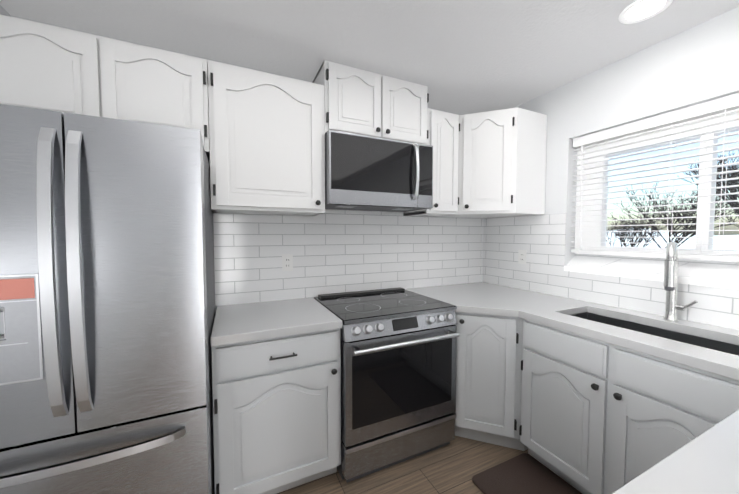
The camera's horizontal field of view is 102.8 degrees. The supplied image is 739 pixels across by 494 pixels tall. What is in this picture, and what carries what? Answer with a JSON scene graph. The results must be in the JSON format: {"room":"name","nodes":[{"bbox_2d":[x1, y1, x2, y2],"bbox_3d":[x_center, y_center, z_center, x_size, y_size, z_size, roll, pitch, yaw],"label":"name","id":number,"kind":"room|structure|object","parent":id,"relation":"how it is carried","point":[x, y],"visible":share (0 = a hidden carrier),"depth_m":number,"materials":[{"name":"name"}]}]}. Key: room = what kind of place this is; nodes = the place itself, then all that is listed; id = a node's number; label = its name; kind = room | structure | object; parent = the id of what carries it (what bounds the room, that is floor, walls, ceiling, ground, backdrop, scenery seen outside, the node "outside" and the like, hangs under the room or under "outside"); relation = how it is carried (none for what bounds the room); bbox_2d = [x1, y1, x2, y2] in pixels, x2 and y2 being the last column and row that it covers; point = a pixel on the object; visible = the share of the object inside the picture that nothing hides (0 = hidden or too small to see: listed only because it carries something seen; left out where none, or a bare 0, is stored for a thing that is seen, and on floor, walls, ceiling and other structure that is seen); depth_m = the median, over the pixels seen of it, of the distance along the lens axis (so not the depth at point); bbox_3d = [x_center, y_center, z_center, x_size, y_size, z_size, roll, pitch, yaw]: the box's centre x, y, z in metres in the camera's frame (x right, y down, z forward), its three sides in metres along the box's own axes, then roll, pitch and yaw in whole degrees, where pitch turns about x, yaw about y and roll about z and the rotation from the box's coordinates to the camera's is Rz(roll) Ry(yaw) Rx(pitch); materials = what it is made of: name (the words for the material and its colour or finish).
{"room":"kitchen","nodes":[
{"label":"kitchen","id":0,"kind":"room"},
{"bbox_2d":[0,5,10,16],"bbox_3d":[-0.669,0.192,-1.076,0.200,2.440,5.600,-1,3,-25],"label":"wall","id":1,"kind":"structure","parent":0,"point":[3,11],"depth_m":1.40,"materials":[{"name":"white paint"}]},
{"bbox_2d":[11,16,483,313],"bbox_3d":[-0.314,0.051,2.242,3.650,2.440,0.120,-1,3,-25],"label":"wall","id":2,"kind":"structure","parent":0,"point":[207,63],"depth_m":1.83,"materials":[{"name":"white paint"}]},
{"bbox_2d":[0,14,209,163],"bbox_3d":[-1.293,-0.733,1.490,0.858,0.470,0.344,-1,3,-25],"label":"upper cabinet","id":3,"kind":"object","parent":2,"relation":"attached to","point":[49,67],"visible":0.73,"depth_m":1.34,"materials":[{"name":"white paint"}]},
{"bbox_2d":[208,60,324,215],"bbox_3d":[-0.613,-0.596,1.798,0.623,0.770,0.372,-1,3,-25],"label":"upper cabinet","id":4,"kind":"object","parent":2,"relation":"attached to","point":[267,141],"visible":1,"depth_m":1.65,"materials":[{"name":"white paint"}]},
{"bbox_2d":[213,209,484,305],"bbox_3d":[0.054,0.036,2.340,2.280,0.636,0.008,-1,3,-25],"label":"tile backsplash","id":5,"kind":"structure","parent":2,"relation":"attached to","point":[336,251],"depth_m":2.21,"materials":[{"name":"white tile"}]},
{"bbox_2d":[282,254,292,270],"bbox_3d":[-0.568,0.109,2.044,0.072,0.116,0.007,-1,3,-25],"label":"electrical outlet","id":6,"kind":"object","parent":5,"relation":"attached to","point":[287,262],"visible":1,"depth_m":2.04,"materials":[{"name":"white plastic"}]},
{"bbox_2d":[312,60,428,144],"bbox_3d":[0.015,-0.929,2.076,0.760,0.435,0.372,-1,3,-25],"label":"upper cabinet","id":7,"kind":"object","parent":2,"relation":"attached to","point":[361,101],"visible":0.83,"depth_m":1.91,"materials":[{"name":"white paint"}]},
{"bbox_2d":[325,130,432,211],"bbox_3d":[0.031,-0.489,2.059,0.754,0.438,0.449,-1,3,-25],"label":"over-the-range microwave","id":8,"kind":"object","parent":7,"relation":"attached to","point":[366,173],"visible":0.98,"depth_m":1.89,"materials":[{"name":"grey"}]},
{"bbox_2d":[404,108,459,216],"bbox_3d":[0.491,-0.628,2.311,0.288,0.750,0.372,-1,3,-25],"label":"upper cabinet","id":9,"kind":"object","parent":2,"relation":"attached to","point":[443,128],"visible":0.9,"depth_m":2.17,"materials":[{"name":"white paint"}]},
{"bbox_2d":[434,107,546,217],"bbox_3d":[0.946,-0.632,2.396,0.604,0.750,0.605,-1,3,-25],"label":"upper cabinet","id":10,"kind":"object","parent":2,"relation":"attached to","point":[502,163],"visible":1,"depth_m":2.17,"materials":[{"name":"white paint"}]},
{"bbox_2d":[0,0,738,114],"bbox_3d":[0.873,-1.100,-0.356,3.650,0.080,5.900,-1,3,-25],"label":"ceiling","id":11,"kind":"structure","parent":0,"point":[461,57],"depth_m":1.58,"materials":[{"name":"grey paint"}]},
{"bbox_2d":[619,0,672,23],"bbox_3d":[1.311,-1.132,1.404,0.190,0.006,0.190,-1,3,-25],"label":"recessed light","id":12,"kind":"object","parent":11,"relation":"in","point":[637,11],"visible":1,"depth_m":1.41,"materials":[{"name":"white plastic"}]},
{"bbox_2d":[276,436,580,493],"bbox_3d":[0.873,1.408,-0.249,3.650,0.060,5.900,-1,3,-25],"label":"floor","id":13,"kind":"structure","parent":0,"point":[457,464],"depth_m":1.67,"materials":[{"name":"brown wood"}]},
{"bbox_2d":[0,104,214,493],"bbox_3d":[-1.117,0.438,1.300,0.745,1.747,0.877,-1,3,-25],"label":"fridge","id":14,"kind":"object","parent":13,"relation":"on","point":[107,295],"visible":0.94,"depth_m":0.98,"materials":[{"name":"grey metal"}]},
{"bbox_2d":[212,329,340,493],"bbox_3d":[-0.551,0.858,1.728,0.615,0.870,0.662,-1,3,-25],"label":"base cabinet","id":15,"kind":"object","parent":13,"relation":"on","point":[276,414],"visible":0.94,"depth_m":1.45,"materials":[{"name":"white paint"}]},
{"bbox_2d":[314,287,459,482],"bbox_3d":[0.089,0.817,1.990,0.754,0.930,0.712,-1,3,-25],"label":"range","id":16,"kind":"object","parent":13,"relation":"on","point":[398,375],"visible":0.98,"depth_m":1.71,"materials":[{"name":"grey metal"}]},
{"bbox_2d":[454,312,527,450],"bbox_3d":[0.875,0.835,2.266,0.892,0.870,0.892,-1,3,-25],"label":"base cabinet","id":17,"kind":"object","parent":13,"relation":"on","point":[488,374],"visible":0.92,"depth_m":1.85,"materials":[{"name":"white paint"}]},
{"bbox_2d":[472,453,581,493],"bbox_3d":[0.953,1.302,1.335,0.455,0.015,0.890,-1,3,-25],"label":"anti-fatigue mat","id":18,"kind":"object","parent":13,"relation":"on","point":[524,473],"visible":0.98,"depth_m":1.62,"materials":[{"name":"brown rubber"}]},
{"bbox_2d":[519,319,738,493],"bbox_3d":[1.368,0.868,1.488,0.657,0.870,0.925,-1,3,-25],"label":"base cabinet","id":19,"kind":"object","parent":13,"relation":"on","point":[599,417],"visible":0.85,"depth_m":1.38,"materials":[{"name":"white paint"}]},
{"bbox_3d":[1.082,0.911,0.484,2.025,0.870,0.610,-1,3,-25],"label":"base cabinet","id":20,"kind":"object","parent":13,"relation":"on","visible":0},
{"bbox_2d":[211,297,341,346],"bbox_3d":[-0.557,0.402,1.719,0.616,0.042,0.642,-1,3,-25],"label":"countertop","id":21,"kind":"structure","parent":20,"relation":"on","point":[235,323],"depth_m":1.56,"materials":[{"name":"grey stone"}]},
{"bbox_2d":[405,282,738,380],"bbox_3d":[1.268,0.416,1.404,0.897,0.042,2.757,-1,3,-25],"label":"countertop","id":22,"kind":"structure","parent":20,"relation":"on","point":[486,298],"depth_m":1.59,"materials":[{"name":"grey stone"}]},
{"bbox_2d":[571,312,738,355],"bbox_3d":[1.396,0.541,1.482,0.340,0.213,0.750,-1,3,-25],"label":"sink","id":23,"kind":"object","parent":22,"relation":"in","point":[725,347],"visible":0.04,"depth_m":1.54,"materials":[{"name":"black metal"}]},
{"bbox_2d":[662,241,697,320],"bbox_3d":[1.560,0.181,1.505,0.197,0.419,0.131,-1,3,-25],"label":"faucet","id":24,"kind":"object","parent":22,"relation":"on","point":[671,265],"visible":1,"depth_m":1.49,"materials":[{"name":"silver metal"}]},
{"bbox_2d":[612,410,738,493],"bbox_3d":[0.829,0.467,0.195,1.400,0.042,0.935,-1,3,-25],"label":"countertop","id":25,"kind":"structure","parent":20,"relation":"on","point":[706,462],"depth_m":0.57,"materials":[{"name":"grey stone"}]},
{"bbox_2d":[484,7,738,265],"bbox_3d":[2.367,0.132,0.338,0.200,2.440,5.600,-1,3,-25],"label":"wall","id":26,"kind":"structure","parent":0,"point":[697,64],"depth_m":1.76,"materials":[{"name":"white paint"}]},
{"bbox_2d":[481,213,738,329],"bbox_3d":[1.670,0.084,1.583,0.008,0.605,2.748,-1,3,-25],"label":"tile backsplash","id":27,"kind":"structure","parent":26,"relation":"attached to","point":[543,237],"depth_m":2.15,"materials":[{"name":"white tile"}]},
{"bbox_2d":[518,250,526,263],"bbox_3d":[1.263,0.082,2.438,0.007,0.116,0.072,-1,3,-25],"label":"electrical outlet","id":28,"kind":"object","parent":27,"relation":"attached to","point":[521,256],"visible":1,"depth_m":2.43,"materials":[{"name":"white plastic"}]},
{"bbox_2d":[564,254,738,289],"bbox_3d":[1.719,0.132,1.626,0.139,0.121,1.178,-1,3,-25],"label":"window sill","id":29,"kind":"structure","parent":26,"relation":"attached to","point":[719,274],"depth_m":1.71,"materials":[{"name":"paint"}]},
{"bbox_2d":[575,113,738,261],"bbox_3d":[1.794,-0.342,1.641,0.072,0.823,1.178,-1,3,-25],"label":"window","id":30,"kind":"structure","parent":26,"relation":"in","point":[589,241],"depth_m":1.79,"materials":[{"name":"white plastic"}]},
{"bbox_2d":[571,93,738,260],"bbox_3d":[1.723,-0.343,1.607,0.068,0.811,1.156,-1,3,-25],"label":"window blinds","id":31,"kind":"object","parent":30,"relation":"attached to","point":[725,106],"visible":0.96,"depth_m":1.68,"materials":[{"name":"white plastic"}]},
{"label":"outside","id":32,"kind":"structure","parent":0,"visible":0},
{"bbox_3d":[24.218,1.340,24.719,59.650,0.050,100.000,-1,3,-25],"label":"ground","id":33,"kind":"structure","parent":32,"visible":0},
{"bbox_2d":[606,213,666,246],"bbox_3d":[10.577,0.232,12.083,2.440,3.240,2.851,-1,3,-25],"label":"tree","id":34,"kind":"object","parent":33,"relation":"on","point":[631,237],"depth_m":11.88,"materials":[{"name":"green plant"}]},
{"bbox_2d":[606,228,738,249],"bbox_3d":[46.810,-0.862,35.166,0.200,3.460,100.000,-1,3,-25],"label":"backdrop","id":35,"kind":"object","parent":33,"relation":"on","point":[715,241],"depth_m":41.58,"materials":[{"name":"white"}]},
{"bbox_2d":[610,179,738,247],"bbox_3d":[11.001,-0.330,11.000,2.835,4.454,3.893,-1,3,-25],"label":"tree","id":36,"kind":"object","parent":33,"relation":"on","point":[688,214],"depth_m":10.58,"materials":[{"name":"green plant"}]},
{"bbox_2d":[682,151,738,214],"bbox_3d":[14.416,-1.109,11.702,3.507,5.952,3.481,-1,3,-25],"label":"tree","id":37,"kind":"object","parent":33,"relation":"on","point":[733,175],"depth_m":11.37,"materials":[{"name":"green plant"}]},
{"bbox_2d":[722,206,738,226],"bbox_3d":[18.142,-0.396,12.933,3.271,4.421,3.646,-1,3,-25],"label":"tree","id":38,"kind":"object","parent":33,"relation":"on","point":[735,213],"depth_m":14.02,"materials":[{"name":"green plant"}]}
]}

